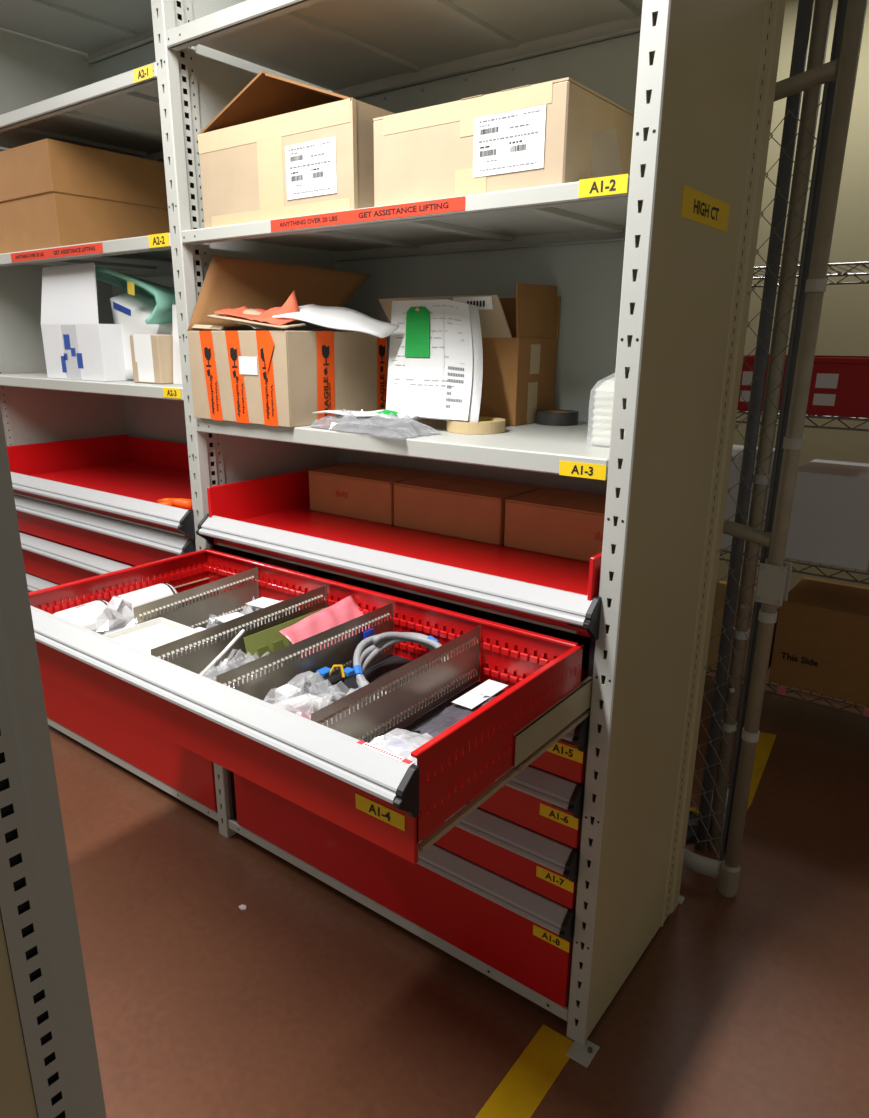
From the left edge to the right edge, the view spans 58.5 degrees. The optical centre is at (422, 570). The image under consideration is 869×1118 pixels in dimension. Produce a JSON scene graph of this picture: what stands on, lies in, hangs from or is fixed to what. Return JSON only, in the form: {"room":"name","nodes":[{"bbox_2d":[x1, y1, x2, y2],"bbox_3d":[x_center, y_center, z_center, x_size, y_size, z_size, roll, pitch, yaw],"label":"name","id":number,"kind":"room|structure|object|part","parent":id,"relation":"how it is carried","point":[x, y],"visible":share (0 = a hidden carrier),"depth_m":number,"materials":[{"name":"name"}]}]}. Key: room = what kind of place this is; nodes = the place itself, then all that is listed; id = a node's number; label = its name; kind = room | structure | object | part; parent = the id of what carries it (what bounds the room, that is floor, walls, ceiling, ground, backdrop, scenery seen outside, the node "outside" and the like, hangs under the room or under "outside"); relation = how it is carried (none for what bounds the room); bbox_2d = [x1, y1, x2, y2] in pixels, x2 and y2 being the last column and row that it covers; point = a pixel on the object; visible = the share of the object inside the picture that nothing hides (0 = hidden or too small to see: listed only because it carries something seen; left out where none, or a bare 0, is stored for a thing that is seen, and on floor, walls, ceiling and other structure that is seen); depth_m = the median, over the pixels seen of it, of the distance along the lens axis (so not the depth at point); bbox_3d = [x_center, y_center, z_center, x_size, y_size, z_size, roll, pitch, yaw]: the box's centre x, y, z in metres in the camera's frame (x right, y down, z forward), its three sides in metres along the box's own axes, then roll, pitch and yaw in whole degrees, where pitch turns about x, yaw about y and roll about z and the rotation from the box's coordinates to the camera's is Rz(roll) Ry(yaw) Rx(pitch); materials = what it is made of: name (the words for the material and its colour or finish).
{"room":"warehouse storeroom","nodes":[
{"label":"warehouse storeroom","id":0,"kind":"room"},
{"bbox_2d":[48,667,868,1117],"bbox_3d":[-0.376,0.902,2.393,10.000,0.100,8.200,13,21,36],"label":"floor","id":1,"kind":"structure","parent":0,"point":[306,1000],"depth_m":1.89,"materials":[{"name":"paint"}]},
{"bbox_2d":[0,405,106,1117],"bbox_3d":[-0.540,0.123,0.464,0.045,2.500,0.600,13,21,36],"label":"shelving unit","id":2,"kind":"object","parent":1,"relation":"on","point":[49,1065],"visible":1,"depth_m":0.73,"materials":[{"name":"grey paint"}]},
{"bbox_3d":[-0.548,0.133,0.431,0.004,2.500,0.536,13,21,36],"label":"panel","id":3,"kind":"part","parent":2,"relation":"part of","materials":[{"name":"paint"}]},
{"bbox_2d":[238,904,245,909],"bbox_3d":[-0.494,0.925,2.134,0.018,0.003,0.022,-14,22,-40],"label":"paper scrap","id":4,"kind":"object","parent":1,"relation":"on","point":[242,907],"visible":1,"depth_m":2.13,"materials":[{"name":"white paper"}]},
{"bbox_2d":[0,0,785,1067],"bbox_3d":[-0.442,-0.462,2.275,2.514,2.580,0.645,13,21,36],"label":"shelving unit","id":5,"kind":"object","parent":1,"relation":"on","point":[651,268],"visible":0.59,"depth_m":1.79,"materials":[{"name":"grey paint"}]},
{"bbox_3d":[-1.407,-0.722,3.001,0.004,2.510,0.533,13,21,36],"label":"divider panel","id":6,"kind":"part","parent":5,"relation":"part of","materials":[{"name":"grey paint"}]},
{"bbox_3d":[-0.929,-1.717,2.299,1.174,0.035,0.566,13,21,36],"label":"shelf","id":7,"kind":"part","parent":5,"relation":"part of","materials":[{"name":"grey metal"}]},
{"bbox_3d":[-0.931,-1.365,2.405,1.174,0.033,0.566,13,21,36],"label":"shelf","id":8,"kind":"part","parent":5,"relation":"part of","materials":[{"name":"grey metal"}]},
{"bbox_2d":[0,138,169,253],"bbox_3d":[-1.122,-1.208,2.613,0.476,0.296,0.509,13,21,36],"label":"cardboard box","id":9,"kind":"object","parent":5,"relation":"on","point":[54,193],"visible":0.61,"depth_m":2.39,"materials":[{"name":"brown cardboard"}]},
{"bbox_3d":[-1.121,-1.282,2.591,0.476,0.141,0.509,13,21,36],"label":"box lid","id":10,"kind":"part","parent":9,"relation":"part of","materials":[{"name":"brown cardboard"}]},
{"bbox_3d":[-0.932,-1.004,2.513,1.174,0.034,0.566,13,21,36],"label":"shelf","id":11,"kind":"part","parent":5,"relation":"part of","materials":[{"name":"grey metal"}]},
{"bbox_2d":[41,263,133,380],"bbox_3d":[-0.978,-0.801,2.514,0.335,0.337,0.361,13,21,36],"label":"cardboard box","id":12,"kind":"object","parent":5,"relation":"on","point":[76,346],"visible":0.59,"depth_m":2.36,"materials":[{"name":"white cardboard"}]},
{"bbox_2d":[65,264,175,324],"bbox_3d":[-0.868,-0.840,2.421,0.524,0.219,0.262,13,21,36],"label":"sheet","id":13,"kind":"object","parent":12,"relation":"in","point":[164,296],"visible":0.46,"depth_m":2.25,"materials":[{"name":"green plastic"}]},
{"bbox_2d":[127,281,134,295],"bbox_3d":[-0.835,-0.808,2.217,0.035,0.040,0.002,13,21,36],"label":"tape piece","id":14,"kind":"object","parent":13,"relation":"attached to","point":[130,285],"visible":1,"depth_m":2.21,"materials":[{"name":"yellow"}]},
{"bbox_3d":[-0.934,-0.639,2.623,1.174,0.034,0.566,13,21,36],"label":"shelf","id":15,"kind":"part","parent":5,"relation":"part of","materials":[{"name":"grey metal"}]},
{"bbox_2d":[7,434,216,811],"bbox_3d":[-0.951,0.100,2.817,1.174,1.051,0.602,13,21,36],"label":"base cabinet","id":16,"kind":"object","parent":5,"relation":"in","point":[87,507],"visible":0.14,"depth_m":2.65,"materials":[{"name":"red metal"}]},
{"bbox_3d":[-0.941,0.106,2.806,1.117,0.138,0.500,13,21,36],"label":"drawer","id":17,"kind":"part","parent":16,"relation":"part of","materials":[{"name":"red paint"}]},
{"bbox_3d":[-1.105,0.118,2.587,1.104,0.042,0.042,13,21,36],"label":"drawer handle","id":18,"kind":"part","parent":16,"relation":"part of","materials":[{"name":"metal"}]},
{"bbox_3d":[-0.941,-0.038,2.763,1.117,0.150,0.500,13,21,36],"label":"drawer","id":19,"kind":"part","parent":16,"relation":"part of","materials":[{"name":"red paint"}]},
{"bbox_3d":[-1.104,-0.032,2.542,1.104,0.042,0.042,13,21,36],"label":"drawer handle","id":20,"kind":"part","parent":16,"relation":"part of","materials":[{"name":"metal"}]},
{"bbox_2d":[7,434,195,539],"bbox_3d":[-0.947,-0.322,2.674,1.152,0.160,0.579,13,21,36],"label":"tray","id":21,"kind":"object","parent":16,"relation":"on","point":[116,481],"depth_m":2.73,"materials":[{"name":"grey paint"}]},
{"bbox_3d":[-1.103,-0.166,2.502,1.104,0.042,0.042,13,21,36],"label":"drawer handle","id":22,"kind":"part","parent":16,"relation":"part of","materials":[{"name":"metal"}]},
{"bbox_3d":[-0.940,-0.181,2.720,1.117,0.132,0.500,13,21,36],"label":"drawer","id":23,"kind":"part","parent":16,"relation":"part of","materials":[{"name":"red paint"}]},
{"bbox_3d":[-0.943,0.457,2.911,1.117,0.304,0.500,13,21,36],"label":"drawer","id":24,"kind":"part","parent":16,"relation":"part of","materials":[{"name":"red paint"}]},
{"bbox_2d":[157,498,192,508],"bbox_3d":[-0.757,-0.202,2.325,0.142,0.034,0.068,7,18,22],"label":"glove","id":25,"kind":"object","parent":16,"relation":"on","point":[176,502],"visible":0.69,"depth_m":2.31,"materials":[{"name":"orange rubber"}]},
{"bbox_3d":[-1.102,0.673,2.796,1.174,0.032,0.026,13,21,36],"label":"rail","id":26,"kind":"part","parent":5,"relation":"part of","materials":[{"name":"grey metal"}]},
{"bbox_3d":[-0.760,-0.654,2.856,1.217,2.550,0.003,13,21,36],"label":"panel","id":27,"kind":"part","parent":5,"relation":"part of","materials":[{"name":"grey paint"}]},
{"bbox_2d":[110,290,172,378],"bbox_3d":[-0.785,-0.717,2.356,0.298,0.267,0.116,6,18,18],"label":"envelope","id":28,"kind":"object","parent":5,"relation":"on","point":[130,311],"visible":0.44,"depth_m":2.33,"materials":[{"name":"white paper"}]},
{"bbox_2d":[113,302,130,315],"bbox_3d":[-0.899,-0.784,2.317,0.068,0.042,0.001,8,18,24],"label":"print","id":29,"kind":"object","parent":28,"relation":"attached to","point":[119,308],"depth_m":2.32,"materials":[{"name":"blue paper"}]},
{"bbox_2d":[130,334,172,383],"bbox_3d":[-0.774,-0.616,2.251,0.138,0.136,0.076,13,21,36],"label":"cardboard box","id":30,"kind":"object","parent":5,"relation":"on","point":[152,354],"visible":0.9,"depth_m":2.21,"materials":[{"name":"beige cardboard"}]},
{"bbox_2d":[172,305,181,383],"bbox_3d":[-0.683,-0.637,2.188,0.064,0.216,0.028,13,21,36],"label":"sheet","id":31,"kind":"object","parent":5,"relation":"on","point":[177,375],"visible":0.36,"depth_m":2.20,"materials":[{"name":"white paper"}]},
{"bbox_3d":[-0.613,-0.396,2.087,0.045,2.560,0.032,13,21,36],"label":"upright post","id":32,"kind":"part","parent":5,"relation":"part of","materials":[{"name":"grey metal"}]},
{"bbox_3d":[-0.439,-0.504,2.291,0.004,2.510,0.533,13,21,36],"label":"divider panel","id":33,"kind":"part","parent":5,"relation":"part of","materials":[{"name":"grey paint"}]},
{"bbox_2d":[187,256,386,426],"bbox_3d":[-0.328,-0.610,2.035,0.369,0.401,0.438,13,21,36],"label":"cardboard box","id":34,"kind":"object","parent":5,"relation":"on","point":[270,378],"visible":0.93,"depth_m":1.94,"materials":[{"name":"brown cardboard"}]},
{"bbox_2d":[215,313,287,329],"bbox_3d":[-0.410,-0.611,1.898,0.180,0.042,0.112,13,21,36],"label":"folder","id":35,"kind":"object","parent":34,"relation":"in","point":[251,325],"visible":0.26,"depth_m":1.85,"materials":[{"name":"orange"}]},
{"bbox_2d":[272,304,398,337],"bbox_3d":[-0.203,-0.591,1.826,0.250,0.081,0.163,7,18,22],"label":"envelope","id":36,"kind":"object","parent":34,"relation":"on","point":[340,318],"visible":0.96,"depth_m":1.84,"materials":[{"name":"white paper"}]},
{"bbox_2d":[198,71,395,227],"bbox_3d":[-0.229,-0.977,1.849,0.494,0.300,0.362,13,21,36],"label":"cardboard box","id":37,"kind":"object","parent":5,"relation":"on","point":[282,147],"visible":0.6,"depth_m":1.71,"materials":[{"name":"beige cardboard"}]},
{"bbox_2d":[29,463,615,1007],"bbox_3d":[-0.146,0.378,1.903,1.176,1.051,1.140,13,21,36],"label":"base cabinet","id":38,"kind":"object","parent":5,"relation":"attached to","point":[475,843],"depth_m":1.62,"materials":[{"name":"red metal"}]},
{"bbox_2d":[53,600,107,631],"bbox_3d":[-0.780,0.124,1.781,0.093,0.093,0.128,11,20,32],"label":"case","id":39,"kind":"object","parent":38,"relation":"on","point":[85,615],"visible":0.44,"depth_m":1.75,"materials":[{"name":"white plastic"}]},
{"bbox_2d":[95,596,140,634],"bbox_3d":[-0.678,0.115,1.745,0.144,0.130,0.158,13,21,36],"label":"plastic bag","id":40,"kind":"object","parent":38,"relation":"on","point":[118,614],"visible":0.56,"depth_m":1.71,"materials":[{"name":"white plastic"}]},
{"bbox_2d":[118,583,179,619],"bbox_3d":[-0.684,0.087,1.915,0.093,0.089,0.148,13,21,36],"label":"case","id":41,"kind":"object","parent":38,"relation":"on","point":[139,597],"visible":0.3,"depth_m":1.89,"materials":[{"name":"white plastic"}]},
{"bbox_2d":[104,617,221,677],"bbox_3d":[-0.557,0.180,1.617,0.205,0.082,0.175,13,21,36],"label":"box","id":42,"kind":"object","parent":38,"relation":"on","point":[146,636],"visible":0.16,"depth_m":1.66,"materials":[{"name":"white cardboard"}]},
{"bbox_2d":[193,625,245,671],"bbox_3d":[-0.475,0.154,1.719,0.199,0.073,0.105,10,19,30],"label":"plastic bag","id":43,"kind":"object","parent":38,"relation":"on","point":[196,627],"visible":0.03,"depth_m":1.70,"materials":[{"name":"white plastic"}]},
{"bbox_3d":[-0.468,0.196,1.386,1.108,0.043,0.043,13,21,36],"label":"drawer handle","id":44,"kind":"part","parent":38,"relation":"part of","materials":[{"name":"metal"}]},
{"bbox_2d":[199,629,244,675],"bbox_3d":[-0.361,0.195,1.516,0.176,0.111,0.210,7,18,22],"label":"rod","id":45,"kind":"object","parent":38,"relation":"on","point":[242,631],"visible":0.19,"depth_m":1.52,"materials":[{"name":"white plastic"}]},
{"bbox_2d":[215,612,242,622],"bbox_3d":[-0.431,0.134,1.784,0.196,0.074,0.137,16,23,42],"label":"plastic bag","id":46,"kind":"object","parent":38,"relation":"on","point":[228,617],"visible":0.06,"depth_m":1.78,"materials":[{"name":"white plastic"}]},
{"bbox_3d":[-0.559,0.037,2.166,0.010,0.062,0.578,13,21,36],"label":"slide rail","id":47,"kind":"part","parent":38,"relation":"part of","materials":[{"name":"metal"}]},
{"bbox_2d":[235,596,299,632],"bbox_3d":[-0.365,0.107,1.871,0.200,0.077,0.137,11,20,31],"label":"plastic bag","id":48,"kind":"object","parent":38,"relation":"on","point":[254,605],"visible":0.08,"depth_m":1.87,"materials":[{"name":"white plastic"}]},
{"bbox_2d":[244,608,324,669],"bbox_3d":[-0.294,0.152,1.718,0.020,0.080,0.240,13,21,36],"label":"circuit board","id":49,"kind":"object","parent":38,"relation":"on","point":[260,644],"visible":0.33,"depth_m":1.67,"materials":[{"name":"green"}]},
{"bbox_2d":[272,684,332,719],"bbox_3d":[-0.199,0.244,1.383,0.197,0.096,0.222,11,20,31],"label":"plastic bag","id":50,"kind":"object","parent":38,"relation":"on","point":[288,697],"visible":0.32,"depth_m":1.38,"materials":[{"name":"white plastic"}]},
{"bbox_3d":[-0.298,0.180,1.607,1.118,0.177,0.512,13,21,36],"label":"open drawer","id":51,"kind":"part","parent":38,"relation":"part of","materials":[{"name":"red paint"}]},
{"bbox_2d":[279,595,372,657],"bbox_3d":[-0.201,0.128,1.685,0.097,0.078,0.244,11,20,31],"label":"bag","id":52,"kind":"object","parent":38,"relation":"in","point":[345,610],"visible":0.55,"depth_m":1.69,"materials":[{"name":"pink plastic"}]},
{"bbox_2d":[316,665,354,700],"bbox_3d":[-0.175,0.216,1.529,0.058,0.068,0.060,13,21,36],"label":"connector","id":53,"kind":"object","parent":38,"relation":"on","point":[329,684],"visible":0.96,"depth_m":1.52,"materials":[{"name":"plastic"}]},
{"bbox_2d":[363,628,373,643],"bbox_3d":[-0.115,0.141,1.643,0.005,0.032,0.030,13,21,36],"label":"clip","id":54,"kind":"object","parent":38,"relation":"attached to","point":[370,632],"visible":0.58,"depth_m":1.64,"materials":[{"name":"blue plastic"}]},
{"bbox_2d":[308,463,433,524],"bbox_3d":[-0.152,-0.232,2.272,0.315,0.118,0.201,13,21,36],"label":"cardboard box","id":55,"kind":"object","parent":38,"relation":"in","point":[352,490],"visible":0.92,"depth_m":2.20,"materials":[{"name":"brown cardboard"}]},
{"bbox_2d":[369,728,433,764],"bbox_3d":[-0.027,0.306,1.246,0.210,0.058,0.190,13,21,36],"label":"plastic bag","id":56,"kind":"object","parent":38,"relation":"on","point":[400,742],"visible":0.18,"depth_m":1.27,"materials":[{"name":"white plastic"}]},
{"bbox_3d":[-0.039,0.196,1.581,0.204,0.096,0.226,13,21,36],"label":"cable coil","id":57,"kind":"part","parent":38,"relation":"part of","materials":[{"name":"white plastic"}]},
{"bbox_3d":[0.025,0.696,2.208,1.117,0.260,0.500,13,21,36],"label":"drawer","id":58,"kind":"part","parent":38,"relation":"part of","materials":[{"name":"red paint"}]},
{"bbox_2d":[196,463,615,639],"bbox_3d":[0.022,-0.104,1.964,1.154,0.160,0.579,13,21,36],"label":"tray","id":59,"kind":"object","parent":38,"relation":"on","point":[272,517],"depth_m":1.81,"materials":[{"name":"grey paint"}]},
{"bbox_3d":[0.028,0.204,2.060,1.117,0.148,0.500,13,21,36],"label":"drawer","id":60,"kind":"part","parent":38,"relation":"part of","materials":[{"name":"red paint"}]},
{"bbox_2d":[414,679,507,736],"bbox_3d":[0.121,0.265,1.448,0.166,0.022,0.266,13,21,36],"label":"bag","id":61,"kind":"object","parent":38,"relation":"in","point":[485,692],"visible":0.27,"depth_m":1.47,"materials":[{"name":"grey plastic"}]},
{"bbox_2d":[393,474,540,544],"bbox_3d":[0.114,-0.172,2.076,0.340,0.118,0.201,13,21,36],"label":"cardboard box","id":62,"kind":"object","parent":38,"relation":"in","point":[467,508],"visible":0.94,"depth_m":2.00,"materials":[{"name":"brown cardboard"}]},
{"bbox_3d":[-0.138,0.650,1.972,1.104,0.042,0.042,13,21,36],"label":"drawer handle","id":63,"kind":"part","parent":38,"relation":"part of","materials":[{"name":"metal"}]},
{"bbox_3d":[0.026,0.497,2.148,1.117,0.146,0.500,13,21,36],"label":"drawer","id":64,"kind":"part","parent":38,"relation":"part of","materials":[{"name":"red paint"}]},
{"bbox_3d":[0.163,0.338,1.328,0.010,0.009,0.550,13,21,36],"label":"slide rail","id":65,"kind":"part","parent":38,"relation":"part of","materials":[{"name":"metal"}]},
{"bbox_3d":[-0.138,0.505,1.929,1.104,0.042,0.042,13,21,36],"label":"drawer handle","id":66,"kind":"part","parent":38,"relation":"part of","materials":[{"name":"metal"}]},
{"bbox_3d":[0.027,0.351,2.105,1.117,0.149,0.500,13,21,36],"label":"drawer","id":67,"kind":"part","parent":38,"relation":"part of","materials":[{"name":"red paint"}]},
{"bbox_3d":[-0.137,0.358,1.884,1.104,0.042,0.042,13,21,36],"label":"drawer handle","id":68,"kind":"part","parent":38,"relation":"part of","materials":[{"name":"metal"}]},
{"bbox_3d":[0.327,0.236,1.517,0.010,0.062,0.578,13,21,36],"label":"slide rail","id":69,"kind":"part","parent":38,"relation":"part of","materials":[{"name":"metal"}]},
{"bbox_2d":[504,488,617,561],"bbox_3d":[0.393,-0.109,1.873,0.337,0.118,0.201,13,21,36],"label":"cardboard box","id":70,"kind":"object","parent":38,"relation":"in","point":[549,521],"visible":0.55,"depth_m":1.83,"materials":[{"name":"brown cardboard"}]},
{"bbox_3d":[-0.136,0.211,1.840,1.104,0.042,0.042,13,21,36],"label":"drawer handle","id":71,"kind":"part","parent":38,"relation":"part of","materials":[{"name":"metal"}]},
{"bbox_2d":[310,409,440,438],"bbox_3d":[-0.114,-0.344,1.771,0.333,0.045,0.146,16,23,42],"label":"plastic bag","id":72,"kind":"object","parent":5,"relation":"on","point":[382,423],"visible":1,"depth_m":1.73,"materials":[{"name":"grey"}]},
{"bbox_3d":[-0.134,0.891,2.087,1.174,0.032,0.026,13,21,36],"label":"rail","id":73,"kind":"part","parent":5,"relation":"part of","materials":[{"name":"metal"}]},
{"bbox_3d":[0.034,-0.348,1.935,1.174,0.038,0.566,13,21,36],"label":"shelf","id":74,"kind":"part","parent":5,"relation":"part of","materials":[{"name":"grey metal"}]},
{"bbox_3d":[0.036,-0.789,1.803,1.174,0.030,0.566,13,21,36],"label":"shelf","id":75,"kind":"part","parent":5,"relation":"part of","materials":[{"name":"grey metal"}]},
{"bbox_3d":[0.038,-1.198,1.680,1.174,0.035,0.566,13,21,36],"label":"shelf","id":76,"kind":"part","parent":5,"relation":"part of","materials":[{"name":"grey metal"}]},
{"bbox_2d":[386,299,482,422],"bbox_3d":[0.029,-0.501,1.826,0.349,0.266,0.172,13,21,36],"label":"sheet","id":77,"kind":"object","parent":5,"relation":"on","point":[435,365],"visible":0.99,"depth_m":1.82,"materials":[{"name":"white paper"}]},
{"bbox_2d":[378,283,560,425],"bbox_3d":[0.114,-0.565,2.017,0.409,0.330,0.232,13,21,36],"label":"cardboard box","id":78,"kind":"object","parent":5,"relation":"on","point":[520,334],"visible":0.56,"depth_m":1.89,"materials":[{"name":"brown cardboard"}]},
{"bbox_2d":[447,417,504,433],"bbox_3d":[0.121,-0.334,1.776,0.134,0.026,0.134,13,21,36],"label":"tape roll","id":79,"kind":"object","parent":5,"relation":"on","point":[485,425],"visible":0.91,"depth_m":1.72,"materials":[{"name":"beige paper"}]},
{"bbox_3d":[0.216,-0.434,2.141,1.236,2.550,0.003,13,21,36],"label":"panel","id":80,"kind":"part","parent":5,"relation":"part of","materials":[{"name":"grey paint"}]},
{"bbox_2d":[373,77,633,206],"bbox_3d":[0.174,-0.822,1.572,0.435,0.167,0.342,13,21,36],"label":"cardboard box","id":81,"kind":"object","parent":5,"relation":"on","point":[558,131],"visible":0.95,"depth_m":1.42,"materials":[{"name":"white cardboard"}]},
{"bbox_2d":[536,410,578,425],"bbox_3d":[0.335,-0.383,1.936,0.104,0.030,0.104,13,21,36],"label":"tape roll","id":82,"kind":"object","parent":5,"relation":"on","point":[543,417],"visible":1,"depth_m":1.90,"materials":[{"name":"grey"}]},
{"bbox_3d":[0.352,1.057,1.708,0.051,0.004,0.063,13,21,36],"label":"foot plate","id":83,"kind":"part","parent":5,"relation":"part of","materials":[{"name":"grey paint"}]},
{"bbox_2d":[591,377,627,445],"bbox_3d":[0.421,-0.331,1.568,0.118,0.142,0.198,13,21,36],"label":"pack","id":84,"kind":"object","parent":5,"relation":"on","point":[603,404],"visible":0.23,"depth_m":1.51,"materials":[{"name":"white plastic"}]},
{"bbox_3d":[0.355,-0.178,1.377,0.045,2.560,0.032,13,21,36],"label":"upright post","id":85,"kind":"part","parent":5,"relation":"part of","materials":[{"name":"white metal"}]},
{"bbox_3d":[0.501,-0.238,1.523,0.004,2.568,0.452,13,21,36],"label":"panel","id":86,"kind":"part","parent":5,"relation":"part of","materials":[{"name":"paint"}]},
{"bbox_3d":[0.662,-0.301,1.756,0.048,2.580,0.126,13,21,36],"label":"post","id":87,"kind":"part","parent":5,"relation":"part of","materials":[{"name":"metal"}]},
{"bbox_2d":[475,1024,573,1117],"bbox_3d":[-0.114,1.203,1.219,0.088,0.001,1.396,13,21,36],"label":"tape","id":88,"kind":"object","parent":1,"relation":"on","point":[519,1094],"visible":1,"depth_m":1.65,"materials":[{"name":"yellow plastic"}]},
{"bbox_2d":[686,811,697,840],"bbox_3d":[0.847,0.796,2.458,0.103,0.077,0.092,-3,17,-10],"label":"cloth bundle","id":89,"kind":"object","parent":1,"relation":"on","point":[690,836],"visible":0.34,"depth_m":2.42,"materials":[{"name":"black fabric"}]},
{"bbox_2d":[689,807,698,815],"bbox_3d":[0.882,0.789,2.525,0.065,0.051,0.074,2,17,5],"label":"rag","id":90,"kind":"object","parent":1,"relation":"on","point":[692,809],"visible":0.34,"depth_m":2.51,"materials":[{"name":"orange fabric"}]},
{"bbox_2d":[694,0,813,850],"bbox_3d":[0.860,-0.246,2.063,0.032,2.300,0.031,13,21,36],"label":"pipe","id":91,"kind":"object","parent":1,"relation":"on","point":[805,7],"visible":0.97,"depth_m":1.99,"materials":[{"name":"grey metal"}]},
{"bbox_2d":[747,732,776,809],"bbox_3d":[1.167,0.742,2.775,0.070,0.001,0.796,10,19,30],"label":"tape","id":92,"kind":"object","parent":1,"relation":"on","point":[764,745],"visible":0.57,"depth_m":2.91,"materials":[{"name":"yellow plastic"}]},
{"bbox_2d":[707,0,832,851],"bbox_3d":[0.900,-0.244,2.058,0.044,2.300,0.056,2,17,6],"label":"pipe","id":93,"kind":"object","parent":1,"relation":"on","point":[822,9],"visible":0.88,"depth_m":1.99,"materials":[{"name":"grey metal"}]},
{"bbox_2d":[683,0,867,897],"bbox_3d":[0.625,-0.300,2.413,0.139,2.200,1.294,-6,18,-21],"label":"mesh panel","id":94,"kind":"object","parent":1,"relation":"on","point":[773,580],"visible":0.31,"depth_m":1.85,"materials":[{"name":"grey paint"}]},
{"bbox_2d":[718,859,740,897],"bbox_3d":[0.865,0.867,2.192,0.054,0.095,0.053,13,21,36],"label":"post foot","id":95,"kind":"object","parent":94,"relation":"on","point":[728,872],"depth_m":2.17,"materials":[{"name":"grey plastic"}]},
{"bbox_3d":[0.651,-0.240,2.474,0.036,0.037,1.236,-6,18,-20],"label":"cross rail","id":96,"kind":"part","parent":94,"relation":"part of","materials":[{"name":"grey metal"}]},
{"bbox_3d":[0.875,0.028,1.934,0.063,0.100,0.056,13,21,36],"label":"clamp plate","id":97,"kind":"part","parent":94,"relation":"part of","materials":[{"name":"grey paint"}]},
{"bbox_3d":[0.656,-1.222,2.179,0.036,0.037,1.236,-6,18,-20],"label":"cross rail","id":98,"kind":"part","parent":94,"relation":"part of","materials":[{"name":"grey metal"}]},
{"bbox_2d":[724,0,847,852],"bbox_3d":[0.944,-0.242,2.050,0.034,2.300,0.033,13,21,36],"label":"pipe","id":99,"kind":"object","parent":1,"relation":"on","point":[842,4],"visible":0.24,"depth_m":1.92,"materials":[{"name":"grey metal"}]},
{"bbox_2d":[705,261,868,718],"bbox_3d":[1.594,-0.407,2.960,1.265,2.100,0.474,13,21,36],"label":"wire shelving","id":100,"kind":"object","parent":1,"relation":"on","point":[781,691],"visible":0.26,"depth_m":2.89,"materials":[{"name":"silver metal"}]},
{"bbox_2d":[707,579,778,673],"bbox_3d":[1.312,0.228,3.354,0.420,0.263,0.400,13,21,36],"label":"cardboard box","id":101,"kind":"object","parent":100,"relation":"on","point":[719,601],"visible":0.06,"depth_m":3.19,"materials":[{"name":"brown cardboard"}]},
{"bbox_2d":[721,444,774,551],"bbox_3d":[1.287,-0.315,3.213,0.250,0.363,0.400,13,21,36],"label":"carton","id":102,"kind":"object","parent":100,"relation":"on","point":[734,476],"visible":0.05,"depth_m":3.03,"materials":[{"name":"cardboard"}]},
{"bbox_2d":[737,355,787,411],"bbox_3d":[1.336,-0.735,3.018,0.157,0.200,0.366,13,21,36],"label":"storage bin","id":103,"kind":"object","parent":100,"relation":"on","point":[746,375],"visible":0.11,"depth_m":2.90,"materials":[{"name":"red plastic"}]},
{"bbox_3d":[1.590,0.433,3.212,1.243,0.044,0.457,13,21,36],"label":"wire shelf","id":104,"kind":"part","parent":100,"relation":"part of","materials":[{"name":"silver metal"}]},
{"bbox_3d":[1.593,-0.056,3.065,1.243,0.044,0.457,13,21,36],"label":"wire shelf","id":105,"kind":"part","parent":100,"relation":"part of","materials":[{"name":"silver metal"}]},
{"bbox_3d":[1.595,-0.573,2.910,1.243,0.044,0.457,13,21,36],"label":"wire shelf","id":106,"kind":"part","parent":100,"relation":"part of","materials":[{"name":"silver metal"}]},
{"bbox_3d":[1.597,-1.061,2.763,1.243,0.044,0.457,13,21,36],"label":"wire shelf","id":107,"kind":"part","parent":100,"relation":"part of","materials":[{"name":"silver metal"}]},
{"bbox_2d":[769,576,868,705],"bbox_3d":[1.669,0.270,3.080,0.420,0.343,0.401,13,21,36],"label":"cardboard box","id":108,"kind":"object","parent":100,"relation":"on","point":[821,642],"visible":0.98,"depth_m":2.96,"materials":[{"name":"brown cardboard"}]},
{"bbox_2d":[781,652,817,666],"bbox_3d":[1.458,0.342,3.006,0.135,0.028,0.001,13,21,36],"label":"print","id":109,"kind":"object","parent":108,"relation":"attached to","point":[788,656],"depth_m":3.00},
{"bbox_2d":[784,459,868,570],"bbox_3d":[1.602,-0.230,2.986,0.295,0.333,0.400,13,21,36],"label":"carton","id":110,"kind":"object","parent":100,"relation":"on","point":[829,524],"visible":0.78,"depth_m":2.83,"materials":[{"name":"cardboard"}]},
{"bbox_2d":[806,355,868,417],"bbox_3d":[1.543,-0.689,2.867,0.287,0.200,0.366,13,21,36],"label":"storage bin","id":111,"kind":"object","parent":100,"relation":"on","point":[839,385],"visible":0.6,"depth_m":2.72,"materials":[{"name":"red plastic"}]},
{"bbox_2d":[717,0,868,591],"bbox_3d":[1.609,-1.459,4.377,10.000,3.300,0.100,13,21,36],"label":"wall","id":112,"kind":"structure","parent":0,"point":[843,330],"depth_m":3.92,"materials":[{"name":"white paint"}]}
]}

